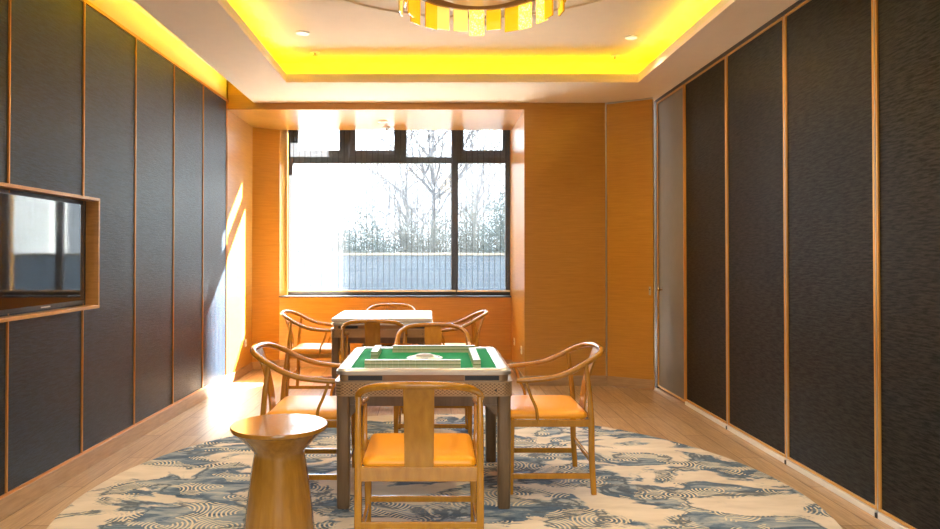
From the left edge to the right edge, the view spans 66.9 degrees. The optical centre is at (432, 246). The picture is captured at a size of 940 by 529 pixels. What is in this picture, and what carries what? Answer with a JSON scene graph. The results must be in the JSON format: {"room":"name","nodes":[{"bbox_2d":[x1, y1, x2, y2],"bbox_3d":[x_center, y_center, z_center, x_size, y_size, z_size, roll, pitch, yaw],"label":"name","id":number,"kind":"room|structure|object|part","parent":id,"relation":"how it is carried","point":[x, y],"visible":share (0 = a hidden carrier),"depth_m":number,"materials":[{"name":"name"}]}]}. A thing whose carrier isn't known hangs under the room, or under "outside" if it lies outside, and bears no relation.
{"room":"games hall","nodes":[
{"label":"games hall","id":0,"kind":"room"},
{"bbox_2d":[0,0,228,499],"bbox_3d":[-2.445,-0.232,3.288,0.230,3.385,8.976,0,-1,1],"label":"wall","id":1,"kind":"structure","parent":0,"point":[98,99],"depth_m":5.14,"materials":[{"name":"fabric"}]},
{"bbox_3d":[-2.345,-0.146,3.487,0.022,2.968,0.778,0,-1,1],"label":"fabric panel","id":2,"kind":"part","parent":1,"relation":"part of","materials":[{"name":"grey fabric"}]},
{"bbox_3d":[-2.328,-0.137,4.279,0.022,2.968,0.783,0,-1,1],"label":"fabric panel","id":3,"kind":"part","parent":1,"relation":"part of","materials":[{"name":"grey fabric"}]},
{"bbox_2d":[0,182,99,322],"bbox_3d":[-2.276,0.033,3.980,0.092,0.728,1.482,0,-1,1],"label":"surround","id":4,"kind":"object","parent":1,"relation":"attached to","point":[92,204],"visible":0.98,"depth_m":4.70,"materials":[{"name":"brown wood"}]},
{"bbox_2d":[0,192,84,314],"bbox_3d":[-2.284,0.037,4.005,0.025,0.647,1.270,0,-1,0],"label":"television","id":5,"kind":"object","parent":4,"relation":"attached to","point":[42,240],"visible":1,"depth_m":4.11,"materials":[{"name":"glass"}]},
{"bbox_3d":[-2.311,-0.127,5.064,0.022,2.968,0.763,0,-1,1],"label":"fabric panel","id":6,"kind":"part","parent":1,"relation":"part of","materials":[{"name":"grey fabric"}]},
{"bbox_2d":[0,375,228,520],"bbox_3d":[-2.343,1.404,3.268,0.034,0.112,8.973,0,-1,1],"label":"baseboard","id":7,"kind":"structure","parent":1,"relation":"attached to","point":[22,497],"depth_m":4.82,"materials":[{"name":"brown wood"}]},
{"bbox_3d":[-2.294,-0.118,5.833,0.022,2.968,0.750,0,-1,1],"label":"fabric panel","id":8,"kind":"part","parent":1,"relation":"part of","materials":[{"name":"grey fabric"}]},
{"bbox_3d":[-2.278,-0.109,6.585,0.022,2.968,0.732,0,-1,1],"label":"fabric panel","id":9,"kind":"part","parent":1,"relation":"part of","materials":[{"name":"grey fabric"}]},
{"bbox_3d":[-2.262,-0.100,7.324,0.022,2.968,0.724,0,-1,1],"label":"fabric panel","id":10,"kind":"part","parent":1,"relation":"part of","materials":[{"name":"grey fabric"}]},
{"bbox_2d":[226,80,252,374],"bbox_3d":[-2.357,-0.229,8.308,0.212,3.500,1.070,0,-1,0],"label":"wall","id":11,"kind":"structure","parent":0,"point":[239,133],"depth_m":8.22,"materials":[{"name":"brown wood"}]},
{"bbox_2d":[252,127,287,361],"bbox_3d":[-2.174,-0.218,9.143,0.578,3.500,0.620,0,-1,0],"label":"wall","id":12,"kind":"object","parent":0,"point":[270,146],"visible":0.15,"depth_m":8.96,"materials":[{"name":"brown wood"}]},
{"bbox_2d":[227,81,523,129],"bbox_3d":[-0.731,-1.747,8.427,3.463,0.500,1.270,0,-1,0],"label":"soffit","id":13,"kind":"object","parent":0,"point":[276,116],"depth_m":8.12,"materials":[{"name":"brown paint"}]},
{"bbox_2d":[279,297,511,359],"bbox_3d":[-0.463,1.090,9.207,3.025,0.885,0.360,0,-1,0],"label":"wall","id":14,"kind":"structure","parent":0,"point":[496,329],"depth_m":9.03,"materials":[{"name":"brown wood"}]},
{"bbox_2d":[288,290,455,291],"bbox_3d":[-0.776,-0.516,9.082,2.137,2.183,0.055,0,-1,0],"label":"window sill","id":15,"kind":"structure","parent":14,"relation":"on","point":[288,290],"depth_m":9.06,"materials":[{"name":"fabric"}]},
{"bbox_2d":[279,130,510,296],"bbox_3d":[-0.485,-0.495,9.167,2.970,2.285,0.250,0,-1,0],"label":"window","id":16,"kind":"structure","parent":14,"relation":"in","point":[347,153],"depth_m":9.22,"materials":[{"name":"metal"}]},
{"bbox_3d":[-1.503,-1.402,9.258,0.644,0.470,0.080,0,-1,0],"label":"vent sash","id":17,"kind":"part","parent":16,"relation":"part of","materials":[{"name":"glass"}]},
{"bbox_3d":[-0.777,-1.402,9.258,0.616,0.470,0.080,0,-1,0],"label":"vent sash","id":18,"kind":"part","parent":16,"relation":"part of","materials":[{"name":"metal"}]},
{"bbox_3d":[-0.487,0.636,9.117,2.965,0.019,0.179,0,-1,0],"label":"sill","id":19,"kind":"part","parent":16,"relation":"part of","materials":[{"name":"wood"}]},
{"bbox_3d":[0.633,-1.402,9.258,0.614,0.470,0.080,0,-1,0],"label":"vent sash","id":20,"kind":"part","parent":16,"relation":"part of","materials":[{"name":"metal"}]},
{"bbox_2d":[457,290,509,291],"bbox_3d":[0.645,-0.516,9.082,0.679,2.183,0.055,0,-1,0],"label":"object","id":21,"kind":"object","parent":16,"relation":"attached to","point":[457,290],"visible":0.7,"depth_m":9.06,"materials":[{"name":"wood"}]},
{"bbox_2d":[229,360,606,385],"bbox_3d":[-0.181,1.469,8.387,4.163,0.108,1.292,0,-1,0],"label":"baseboard","id":22,"kind":"structure","parent":14,"relation":"attached to","point":[246,369],"depth_m":7.89,"materials":[{"name":"brown wood"}]},
{"bbox_2d":[0,367,893,528],"bbox_3d":[0.100,1.520,4.082,6.200,0.100,11.000,0,-1,0],"label":"floor","id":23,"kind":"structure","parent":0,"point":[658,413],"depth_m":5.76,"materials":[{"name":"brown wood"}]},
{"bbox_2d":[280,310,340,395],"bbox_3d":[-1.259,1.085,7.357,0.622,0.853,0.613,0,-1,0],"label":"armchair","id":24,"kind":"object","parent":23,"relation":"on","point":[309,350],"visible":0.72,"depth_m":7.10,"materials":[{"name":"brown wood"}]},
{"bbox_3d":[-1.439,1.124,7.080,0.074,0.767,0.035,0,-1,0],"label":"leg","id":25,"kind":"part","parent":24,"relation":"part of","materials":[{"name":"brown wood"}]},
{"bbox_3d":[-1.439,1.131,7.634,0.074,0.767,0.035,0,-1,0],"label":"leg","id":26,"kind":"part","parent":24,"relation":"part of","materials":[{"name":"brown wood"}]},
{"bbox_3d":[-1.287,0.758,7.361,0.566,0.199,0.613,0,-1,0],"label":"arm rail","id":27,"kind":"part","parent":24,"relation":"part of","materials":[{"name":"brown wood"}]},
{"bbox_3d":[-1.210,1.095,7.357,0.499,0.065,0.578,0,-1,0],"label":"seat frame","id":28,"kind":"part","parent":24,"relation":"part of","materials":[{"name":"brown wood"}]},
{"bbox_2d":[292,343,340,353],"bbox_3d":[-1.190,1.047,7.358,0.484,0.052,0.524,0,-1,0],"label":"seat cushion","id":29,"kind":"object","parent":24,"relation":"on","point":[304,348],"depth_m":7.14,"materials":[{"name":"orange leather"}]},
{"bbox_2d":[340,319,407,413],"bbox_3d":[-0.540,1.075,6.593,0.613,0.853,0.622,0,-1,0],"label":"armchair","id":30,"kind":"object","parent":23,"relation":"on","point":[372,326],"visible":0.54,"depth_m":6.36,"materials":[{"name":"brown wood"}]},
{"bbox_3d":[-0.817,1.116,6.413,0.035,0.767,0.074,0,-1,0],"label":"leg","id":31,"kind":"part","parent":30,"relation":"part of","materials":[{"name":"brown wood"}]},
{"bbox_3d":[-0.540,0.748,6.569,0.613,0.199,0.566,0,-1,0],"label":"arm rail","id":32,"kind":"part","parent":30,"relation":"part of","materials":[{"name":"brown wood"}]},
{"bbox_3d":[-0.263,1.116,6.413,0.035,0.767,0.074,0,-1,0],"label":"leg","id":33,"kind":"part","parent":30,"relation":"part of","materials":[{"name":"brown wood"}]},
{"bbox_2d":[331,310,432,395],"bbox_3d":[-0.500,1.104,7.362,0.996,0.812,0.996,0,-1,0],"label":"table","id":34,"kind":"object","parent":23,"relation":"on","point":[388,332],"visible":0.63,"depth_m":6.88,"materials":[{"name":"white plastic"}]},
{"bbox_3d":[-0.948,1.190,6.913,0.074,0.630,0.074,0,-1,0],"label":"leg","id":35,"kind":"part","parent":34,"relation":"part of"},
{"bbox_3d":[-0.948,1.200,7.809,0.074,0.630,0.074,0,-1,0],"label":"leg","id":36,"kind":"part","parent":34,"relation":"part of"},
{"bbox_3d":[-0.500,0.777,6.893,0.450,0.037,0.016,0,-1,0],"label":"drawer","id":37,"kind":"part","parent":34,"relation":"part of","materials":[{"name":"brown wood"}]},
{"bbox_2d":[362,303,415,346],"bbox_3d":[-0.490,1.094,8.136,0.613,0.853,0.622,0,-1,0],"label":"armchair","id":38,"kind":"object","parent":23,"relation":"on","point":[389,306],"visible":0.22,"depth_m":8.39,"materials":[{"name":"brown wood"}]},
{"bbox_3d":[-0.490,0.768,8.168,0.613,0.199,0.566,0,-1,0],"label":"arm rail","id":39,"kind":"part","parent":38,"relation":"part of","materials":[{"name":"brown wood"}]},
{"bbox_2d":[380,343,411,344],"bbox_3d":[-0.490,1.055,8.068,0.524,0.052,0.484,0,-1,0],"label":"seat cushion","id":40,"kind":"object","parent":38,"relation":"on","point":[380,343],"depth_m":7.83,"materials":[{"name":"orange leather"}]},
{"bbox_2d":[47,414,842,528],"bbox_3d":[0.060,1.466,4.202,4.250,0.012,4.250,0,-1,0],"label":"round rug","id":41,"kind":"object","parent":23,"relation":"on","point":[643,481],"visible":0.6,"depth_m":4.19,"materials":[{"name":"carpet"}]},
{"bbox_2d":[230,413,327,528],"bbox_3d":[-0.782,1.177,3.616,0.486,0.548,0.486,0,-1,0],"label":"side table","id":42,"kind":"object","parent":41,"relation":"on","point":[279,492],"visible":1,"depth_m":3.49,"materials":[{"name":"brown wood"}]},
{"bbox_2d":[250,342,354,479],"bbox_3d":[-0.812,1.036,4.448,0.622,0.853,0.613,0,-1,0],"label":"armchair","id":43,"kind":"object","parent":41,"relation":"on","point":[323,406],"visible":0.68,"depth_m":4.35,"materials":[{"name":"brown wood"}]},
{"bbox_3d":[-0.992,1.075,4.170,0.074,0.767,0.035,0,-1,0],"label":"leg","id":44,"kind":"part","parent":43,"relation":"part of","materials":[{"name":"brown wood"}]},
{"bbox_3d":[-0.992,1.082,4.724,0.074,0.767,0.035,0,-1,0],"label":"leg","id":45,"kind":"part","parent":43,"relation":"part of","materials":[{"name":"brown wood"}]},
{"bbox_3d":[-0.840,0.709,4.452,0.566,0.199,0.613,0,-1,0],"label":"arm rail","id":46,"kind":"part","parent":43,"relation":"part of","materials":[{"name":"brown wood"}]},
{"bbox_3d":[-0.762,1.046,4.447,0.499,0.065,0.578,0,-1,0],"label":"seat frame","id":47,"kind":"part","parent":43,"relation":"part of","materials":[{"name":"brown wood"}]},
{"bbox_2d":[268,396,336,419],"bbox_3d":[-0.743,0.998,4.448,0.484,0.052,0.524,0,-1,0],"label":"seat cushion","id":48,"kind":"object","parent":43,"relation":"on","point":[308,405],"depth_m":4.34,"materials":[{"name":"orange leather"}]},
{"bbox_3d":[-0.526,1.243,4.720,0.039,0.442,0.038,0,-1,0],"label":"leg","id":49,"kind":"part","parent":43,"relation":"part of","materials":[{"name":"brown wood"}]},
{"bbox_2d":[354,381,483,528],"bbox_3d":[-0.063,1.023,3.414,0.613,0.853,0.622,0,-1,0],"label":"armchair","id":50,"kind":"object","parent":41,"relation":"on","point":[417,454],"visible":1,"depth_m":3.21,"materials":[{"name":"brown wood"}]},
{"bbox_3d":[-0.340,1.064,3.233,0.035,0.767,0.074,0,-1,0],"label":"leg","id":51,"kind":"part","parent":50,"relation":"part of","materials":[{"name":"brown wood"}]},
{"bbox_3d":[-0.338,1.231,3.697,0.038,0.442,0.039,0,-1,0],"label":"leg","id":52,"kind":"part","parent":50,"relation":"part of","materials":[{"name":"brown wood"}]},
{"bbox_3d":[-0.063,1.034,3.463,0.578,0.065,0.499,0,-1,0],"label":"seat frame","id":53,"kind":"part","parent":50,"relation":"part of","materials":[{"name":"brown wood"}]},
{"bbox_2d":[363,433,475,465],"bbox_3d":[-0.063,0.986,3.483,0.524,0.052,0.484,0,-1,0],"label":"seat cushion","id":54,"kind":"object","parent":50,"relation":"on","point":[382,449],"depth_m":3.37,"materials":[{"name":"orange leather"}]},
{"bbox_3d":[-0.063,0.696,3.390,0.613,0.199,0.566,0,-1,0],"label":"arm rail","id":55,"kind":"part","parent":50,"relation":"part of","materials":[{"name":"brown wood"}]},
{"bbox_3d":[0.212,1.231,3.697,0.038,0.442,0.039,0,-1,0],"label":"leg","id":56,"kind":"part","parent":50,"relation":"part of","materials":[{"name":"brown wood"}]},
{"bbox_3d":[0.214,1.064,3.233,0.035,0.767,0.074,0,-1,0],"label":"leg","id":57,"kind":"part","parent":50,"relation":"part of","materials":[{"name":"brown wood"}]},
{"bbox_2d":[335,347,511,508],"bbox_3d":[-0.052,1.062,4.422,0.996,0.798,0.996,0,-1,0],"label":"table","id":58,"kind":"object","parent":41,"relation":"on","point":[493,379],"visible":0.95,"depth_m":3.94,"materials":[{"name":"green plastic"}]},
{"bbox_3d":[-0.500,1.140,3.973,0.074,0.630,0.074,0,-1,0],"label":"leg","id":59,"kind":"part","parent":58,"relation":"part of","materials":[{"name":"wood"}]},
{"bbox_3d":[-0.500,1.151,4.869,0.074,0.630,0.074,0,-1,0],"label":"leg","id":60,"kind":"part","parent":58,"relation":"part of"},
{"bbox_3d":[-0.052,0.727,3.953,0.450,0.037,0.016,0,-1,0],"label":"drawer","id":61,"kind":"part","parent":58,"relation":"part of","materials":[{"name":"brown wood"}]},
{"bbox_2d":[473,359,480,367],"bbox_3d":[0.252,0.670,4.079,0.043,0.043,0.031,0,-1,0],"label":"tile","id":62,"kind":"object","parent":58,"relation":"on","point":[475,361],"depth_m":4.06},
{"bbox_3d":[0.396,1.151,4.869,0.074,0.630,0.074,0,-1,0],"label":"leg","id":63,"kind":"part","parent":58,"relation":"part of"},
{"bbox_3d":[0.396,1.140,3.973,0.074,0.630,0.074,0,-1,0],"label":"leg","id":64,"kind":"part","parent":58,"relation":"part of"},
{"bbox_3d":[-0.149,0.681,4.077,0.031,0.022,0.043,0,-1,0],"label":"tile","id":65,"kind":"structure","parent":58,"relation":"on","visible":0},
{"bbox_2d":[404,359,409,363],"bbox_3d":[-0.149,0.659,4.077,0.031,0.022,0.043,0,-1,0],"label":"tile","id":66,"kind":"object","parent":65,"relation":"on","point":[406,361],"depth_m":4.06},
{"bbox_3d":[-0.052,0.681,4.077,0.031,0.022,0.043,0,-1,0],"label":"tile","id":67,"kind":"structure","parent":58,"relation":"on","visible":0},
{"bbox_2d":[421,359,426,363],"bbox_3d":[-0.052,0.659,4.077,0.031,0.022,0.043,0,-1,0],"label":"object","id":68,"kind":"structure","parent":67,"relation":"on","point":[423,361],"depth_m":4.06,"materials":[{"name":"plastic"}]},
{"bbox_3d":[0.012,0.681,4.077,0.031,0.022,0.043,0,-1,0],"label":"tile","id":69,"kind":"structure","parent":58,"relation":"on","visible":0},
{"bbox_2d":[432,359,437,363],"bbox_3d":[0.012,0.659,4.077,0.031,0.022,0.043,0,-1,0],"label":"tile","id":70,"kind":"object","parent":69,"relation":"on","point":[434,361],"depth_m":4.06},
{"bbox_3d":[0.109,0.681,4.077,0.031,0.022,0.043,0,-1,0],"label":"tile","id":71,"kind":"structure","parent":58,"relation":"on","visible":0},
{"bbox_2d":[449,359,454,363],"bbox_3d":[0.109,0.659,4.077,0.031,0.022,0.043,0,-1,0],"label":"tile","id":72,"kind":"object","parent":71,"relation":"on","point":[451,361],"depth_m":4.06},
{"bbox_2d":[393,323,472,439],"bbox_3d":[0.000,1.049,5.566,0.613,0.853,0.622,0,-1,0],"label":"armchair","id":73,"kind":"object","parent":41,"relation":"on","point":[432,330],"visible":0.36,"depth_m":5.75,"materials":[{"name":"brown wood"}]},
{"bbox_3d":[-0.275,1.250,5.279,0.038,0.442,0.039,0,-1,0],"label":"leg","id":74,"kind":"part","parent":73,"relation":"part of","materials":[{"name":"brown wood"}]},
{"bbox_3d":[-0.277,1.095,5.746,0.035,0.767,0.074,0,-1,0],"label":"leg","id":75,"kind":"part","parent":73,"relation":"part of","materials":[{"name":"brown wood"}]},
{"bbox_3d":[0.000,0.723,5.598,0.613,0.199,0.566,0,-1,0],"label":"arm rail","id":76,"kind":"part","parent":73,"relation":"part of","materials":[{"name":"brown wood"}]},
{"bbox_3d":[0.277,1.095,5.746,0.035,0.767,0.074,0,-1,0],"label":"leg","id":77,"kind":"part","parent":73,"relation":"part of","materials":[{"name":"brown wood"}]},
{"bbox_3d":[0.275,1.250,5.279,0.038,0.442,0.039,0,-1,0],"label":"leg","id":78,"kind":"part","parent":73,"relation":"part of","materials":[{"name":"brown wood"}]},
{"bbox_2d":[507,342,603,494],"bbox_3d":[0.747,1.036,4.468,0.622,0.853,0.613,0,-1,0],"label":"armchair","id":79,"kind":"object","parent":41,"relation":"on","point":[530,410],"visible":0.9,"depth_m":4.21,"materials":[{"name":"brown wood"}]},
{"bbox_3d":[0.462,1.237,4.190,0.039,0.442,0.038,0,-1,0],"label":"leg","id":80,"kind":"part","parent":79,"relation":"part of","materials":[{"name":"brown wood"}]},
{"bbox_2d":[511,395,586,418],"bbox_3d":[0.678,0.998,4.468,0.484,0.052,0.524,0,-1,0],"label":"seat cushion","id":81,"kind":"object","parent":79,"relation":"on","point":[549,406],"depth_m":4.30,"materials":[{"name":"orange leather"}]},
{"bbox_3d":[0.698,1.047,4.468,0.499,0.065,0.578,0,-1,0],"label":"seat frame","id":82,"kind":"part","parent":79,"relation":"part of","materials":[{"name":"brown wood"}]},
{"bbox_3d":[0.775,0.709,4.472,0.566,0.199,0.613,0,-1,0],"label":"arm rail","id":83,"kind":"part","parent":79,"relation":"part of","materials":[{"name":"brown wood"}]},
{"bbox_3d":[0.927,1.082,4.744,0.074,0.767,0.035,0,-1,0],"label":"leg","id":84,"kind":"part","parent":79,"relation":"part of","materials":[{"name":"brown wood"}]},
{"bbox_3d":[0.927,1.075,4.190,0.074,0.767,0.035,0,-1,0],"label":"leg","id":85,"kind":"part","parent":79,"relation":"part of","materials":[{"name":"brown wood"}]},
{"bbox_2d":[441,310,487,346],"bbox_3d":[0.259,1.085,7.357,0.622,0.853,0.613,0,-1,0],"label":"armchair","id":86,"kind":"object","parent":23,"relation":"on","point":[475,336],"visible":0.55,"depth_m":7.29,"materials":[{"name":"brown wood"}]},
{"bbox_2d":[441,343,472,344],"bbox_3d":[0.190,1.047,7.358,0.484,0.052,0.524,0,-1,0],"label":"seat cushion","id":87,"kind":"object","parent":86,"relation":"on","point":[441,343],"depth_m":7.52,"materials":[{"name":"orange leather"}]},
{"bbox_3d":[0.287,0.758,7.361,0.566,0.199,0.613,0,-1,0],"label":"arm rail","id":88,"kind":"part","parent":86,"relation":"part of","materials":[{"name":"brown wood"}]},
{"bbox_3d":[0.439,1.131,7.634,0.074,0.767,0.035,0,-1,0],"label":"leg","id":89,"kind":"part","parent":86,"relation":"part of","materials":[{"name":"brown wood"}]},
{"bbox_3d":[0.439,1.124,7.080,0.074,0.767,0.035,0,-1,0],"label":"leg","id":90,"kind":"part","parent":86,"relation":"part of","materials":[{"name":"brown wood"}]},
{"bbox_2d":[127,0,797,102],"bbox_3d":[0.105,-1.804,3.407,5.210,0.340,9.170,0,-1,0],"label":"ceiling","id":91,"kind":"structure","parent":0,"point":[370,52],"depth_m":6.33,"materials":[{"name":"paint"}]},
{"bbox_2d":[296,31,309,35],"bbox_3d":[-1.120,-1.835,6.103,0.116,0.012,0.116,0,-1,0],"label":"recessed light","id":92,"kind":"object","parent":91,"relation":"in","point":[300,33],"visible":1,"depth_m":6.11,"materials":[{"name":"white plastic"}]},
{"bbox_2d":[310,51,319,57],"bbox_3d":[-1.110,-1.812,6.683,0.090,0.044,0.090,0,-1,0],"label":"sprinkler head","id":93,"kind":"object","parent":91,"relation":"attached to","point":[312,52],"visible":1,"depth_m":6.67},
{"bbox_3d":[0.282,-1.868,4.423,3.845,0.014,5.340,0,-1,0],"label":"tray panel","id":94,"kind":"part","parent":91,"relation":"part of","materials":[{"name":"paint"}]},
{"bbox_2d":[398,0,565,35],"bbox_3d":[0.301,-1.657,4.372,1.019,0.404,1.026,0,-1,-35],"label":"chandelier","id":95,"kind":"object","parent":91,"relation":"hanging from","point":[518,13],"visible":1,"depth_m":4.75,"materials":[{"name":"glass"}]},
{"bbox_3d":[-0.201,-1.546,4.430,0.012,0.185,0.100,0,-1,7],"label":"glass plate","id":96,"kind":"part","parent":95,"relation":"part of","materials":[{"name":"yellow"}]},
{"bbox_3d":[-0.140,-1.569,4.536,0.012,0.185,0.100,0,-1,21],"label":"glass plate","id":97,"kind":"part","parent":95,"relation":"part of","materials":[{"name":"orange"}]},
{"bbox_3d":[-0.116,-1.556,4.656,0.012,0.185,0.100,0,-1,35],"label":"glass plate","id":98,"kind":"part","parent":95,"relation":"part of","materials":[{"name":"orange"}]},
{"bbox_3d":[-0.012,-1.543,4.721,0.100,0.185,0.012,1,-1,-42],"label":"glass plate","id":99,"kind":"part","parent":95,"relation":"part of","materials":[{"name":"orange"}]},
{"bbox_3d":[0.065,-1.566,4.817,0.100,0.185,0.012,0,-1,-28],"label":"glass plate","id":100,"kind":"part","parent":95,"relation":"part of","materials":[{"name":"yellow"}]},
{"bbox_3d":[0.188,-1.554,4.826,0.100,0.185,0.012,0,-1,-14],"label":"glass plate","id":101,"kind":"part","parent":95,"relation":"part of","materials":[{"name":"yellow"}]},
{"bbox_3d":[0.300,-1.541,4.874,0.100,0.185,0.012,0,-1,0],"label":"glass plate","id":102,"kind":"part","parent":95,"relation":"part of","materials":[{"name":"yellow"}]},
{"bbox_3d":[0.412,-1.566,4.826,0.100,0.185,0.012,0,-1,14],"label":"glass plate","id":103,"kind":"part","parent":95,"relation":"part of","materials":[{"name":"orange"}]},
{"bbox_3d":[0.535,-1.554,4.816,0.100,0.185,0.012,0,-1,28],"label":"glass plate","id":104,"kind":"part","parent":95,"relation":"part of","materials":[{"name":"orange"}]},
{"bbox_3d":[0.612,-1.543,4.721,0.100,0.185,0.012,-1,-1,42],"label":"glass plate","id":105,"kind":"part","parent":95,"relation":"part of","materials":[{"name":"yellow"}]},
{"bbox_3d":[0.716,-1.568,4.656,0.012,0.185,0.100,0,-1,-35],"label":"glass plate","id":106,"kind":"part","parent":95,"relation":"part of","materials":[{"name":"yellow"}]},
{"bbox_3d":[0.740,-1.557,4.536,0.012,0.185,0.100,0,-1,-21],"label":"glass plate","id":107,"kind":"part","parent":95,"relation":"part of","materials":[{"name":"orange"}]},
{"bbox_3d":[0.801,-1.546,4.430,0.012,0.185,0.100,0,-1,-7],"label":"glass plate","id":108,"kind":"part","parent":95,"relation":"part of","materials":[{"name":"orange"}]},
{"bbox_2d":[610,54,619,60],"bbox_3d":[1.745,-1.810,6.803,0.090,0.044,0.090,0,-1,0],"label":"sprinkler head","id":109,"kind":"object","parent":91,"relation":"attached to","point":[614,56],"visible":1,"depth_m":6.79},
{"bbox_2d":[625,35,637,39],"bbox_3d":[1.740,-1.833,6.223,0.116,0.012,0.116,0,-1,0],"label":"recessed light","id":110,"kind":"object","parent":91,"relation":"in","point":[629,37],"visible":1,"depth_m":6.22,"materials":[{"name":"white plastic"}]},
{"bbox_2d":[510,103,607,385],"bbox_3d":[1.465,-0.225,8.613,0.930,3.500,1.680,0,-1,0],"label":"wall","id":111,"kind":"structure","parent":0,"point":[558,282],"depth_m":7.78,"materials":[{"name":"brown wood"}]},
{"bbox_2d":[605,97,654,389],"bbox_3d":[2.116,-0.034,7.650,0.513,3.094,0.057,0,-1,32],"label":"door","id":112,"kind":"structure","parent":111,"relation":"in","point":[629,124],"depth_m":7.63,"materials":[{"name":"brown wood"}]},
{"bbox_2d":[654,304,654,338],"bbox_3d":[2.570,-0.255,4.128,0.200,3.450,10.650,0,-1,0],"label":"wall","id":113,"kind":"structure","parent":0,"point":[654,304],"depth_m":7.92,"materials":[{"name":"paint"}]},
{"bbox_2d":[654,100,659,387],"bbox_3d":[2.435,-0.034,7.661,0.070,3.095,0.080,0,-1,0],"label":"trim","id":114,"kind":"structure","parent":113,"relation":"attached to","point":[655,102],"depth_m":7.66,"materials":[{"name":"wood"}]},
{"bbox_2d":[657,84,685,401],"bbox_3d":[2.412,-0.034,7.208,0.096,3.045,0.815,0,-1,0],"label":"door","id":115,"kind":"structure","parent":113,"relation":"in","point":[670,109],"depth_m":7.19,"materials":[{"name":"grey laminate"}]},
{"bbox_2d":[684,56,728,428],"bbox_3d":[2.431,-0.036,6.297,0.070,3.065,0.973,0,-1,0],"label":"partition panel","id":116,"kind":"object","parent":113,"relation":"attached to","point":[706,378],"visible":0.79,"depth_m":6.27,"materials":[{"name":"grey fabric"}]},
{"bbox_2d":[656,0,805,101],"bbox_3d":[2.433,-1.621,3.230,0.070,0.027,8.820,0,-1,0],"label":"trim","id":117,"kind":"structure","parent":113,"relation":"attached to","point":[798,2],"depth_m":5.57,"materials":[{"name":"wood"}]},
{"bbox_2d":[726,16,788,463],"bbox_3d":[2.431,-0.047,5.327,0.070,3.065,0.973,0,-1,0],"label":"partition panel","id":118,"kind":"object","parent":113,"relation":"attached to","point":[755,70],"visible":0.78,"depth_m":5.30,"materials":[{"name":"grey fabric"}]},
{"bbox_2d":[784,0,880,518],"bbox_3d":[2.431,-0.059,4.348,0.070,3.065,0.993,0,-1,0],"label":"partition panel","id":119,"kind":"object","parent":113,"relation":"attached to","point":[830,141],"visible":0.78,"depth_m":4.29,"materials":[{"name":"grey fabric"}]},
{"bbox_2d":[874,0,939,528],"bbox_3d":[2.431,-0.071,3.363,0.070,3.065,0.983,0,-1,0],"label":"partition panel","id":120,"kind":"object","parent":113,"relation":"attached to","point":[907,32],"visible":1,"depth_m":3.62,"materials":[{"name":"grey fabric"}]},
{"bbox_3d":[2.436,-0.091,3.371,0.060,3.025,0.966,0,-1,0],"label":"edge frame","id":121,"kind":"part","parent":120,"relation":"part of","materials":[{"name":"brown wood"}]},
{"label":"outside","id":122,"kind":"structure","parent":0,"visible":0},
{"bbox_3d":[0.000,2.352,49.705,80.000,0.050,80.540,0,-1,0],"label":"floor","id":123,"kind":"structure","parent":122,"visible":0},
{"bbox_2d":[319,210,361,252],"bbox_3d":[-2.487,0.438,19.488,1.531,3.045,1.220,0,-1,0],"label":"shrub","id":124,"kind":"object","parent":123,"relation":"on","point":[336,244],"visible":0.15,"depth_m":19.45,"materials":[{"name":"plant"}]},
{"bbox_2d":[341,204,396,252],"bbox_3d":[-1.607,0.414,17.800,1.514,3.049,1.233,0,-1,0],"label":"shrub","id":125,"kind":"object","parent":123,"relation":"on","point":[372,240],"visible":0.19,"depth_m":17.66,"materials":[{"name":"plant"}]},
{"bbox_2d":[329,133,413,250],"bbox_3d":[-2.909,-2.110,33.991,4.458,8.505,3.407,0,-1,3],"label":"bare tree","id":126,"kind":"object","parent":123,"relation":"on","point":[361,187],"visible":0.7,"depth_m":33.82,"materials":[{"name":"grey plant"}]},
{"bbox_2d":[329,130,449,247],"bbox_3d":[-1.265,-2.744,25.360,5.029,9.550,3.685,0,-1,-27],"label":"bare tree","id":127,"kind":"object","parent":123,"relation":"on","point":[407,188],"visible":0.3,"depth_m":25.42,"materials":[{"name":"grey plant"}]},
{"bbox_2d":[293,253,504,289],"bbox_3d":[0.000,1.038,16.989,28.000,1.780,0.320,0,-1,0],"label":"fence","id":128,"kind":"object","parent":123,"relation":"on","point":[311,271],"depth_m":16.87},
{"bbox_2d":[383,204,429,252],"bbox_3d":[-0.767,0.409,19.500,1.506,3.102,1.188,0,-1,0],"label":"shrub","id":129,"kind":"object","parent":123,"relation":"on","point":[407,246],"visible":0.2,"depth_m":19.33,"materials":[{"name":"plant"}]},
{"bbox_2d":[371,130,500,250],"bbox_3d":[0.156,-3.382,21.292,4.289,10.738,5.144,0,-1,11],"label":"bare tree","id":130,"kind":"object","parent":123,"relation":"on","point":[435,192],"visible":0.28,"depth_m":21.35,"materials":[{"name":"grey plant"}]},
{"bbox_2d":[413,208,461,252],"bbox_3d":[0.148,0.478,17.798,1.507,2.921,1.208,0,-1,0],"label":"shrub","id":131,"kind":"object","parent":123,"relation":"on","point":[434,248],"visible":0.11,"depth_m":17.59,"materials":[{"name":"plant"}]},
{"bbox_2d":[446,191,493,252],"bbox_3d":[0.992,0.182,19.493,1.514,3.555,1.214,0,-1,0],"label":"shrub","id":132,"kind":"object","parent":123,"relation":"on","point":[467,246],"visible":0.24,"depth_m":19.26,"materials":[{"name":"plant"}]},
{"bbox_2d":[437,130,504,236],"bbox_3d":[1.957,-3.061,29.253,4.119,10.290,4.510,0,-1,-23],"label":"bare tree","id":133,"kind":"object","parent":123,"relation":"on","point":[491,143],"visible":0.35,"depth_m":28.93,"materials":[{"name":"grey plant"}]},
{"bbox_2d":[478,180,504,252],"bbox_3d":[1.852,0.025,17.804,1.519,3.828,1.226,0,-1,0],"label":"shrub","id":134,"kind":"object","parent":123,"relation":"on","point":[499,235],"visible":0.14,"depth_m":17.68,"materials":[{"name":"plant"}]}
]}

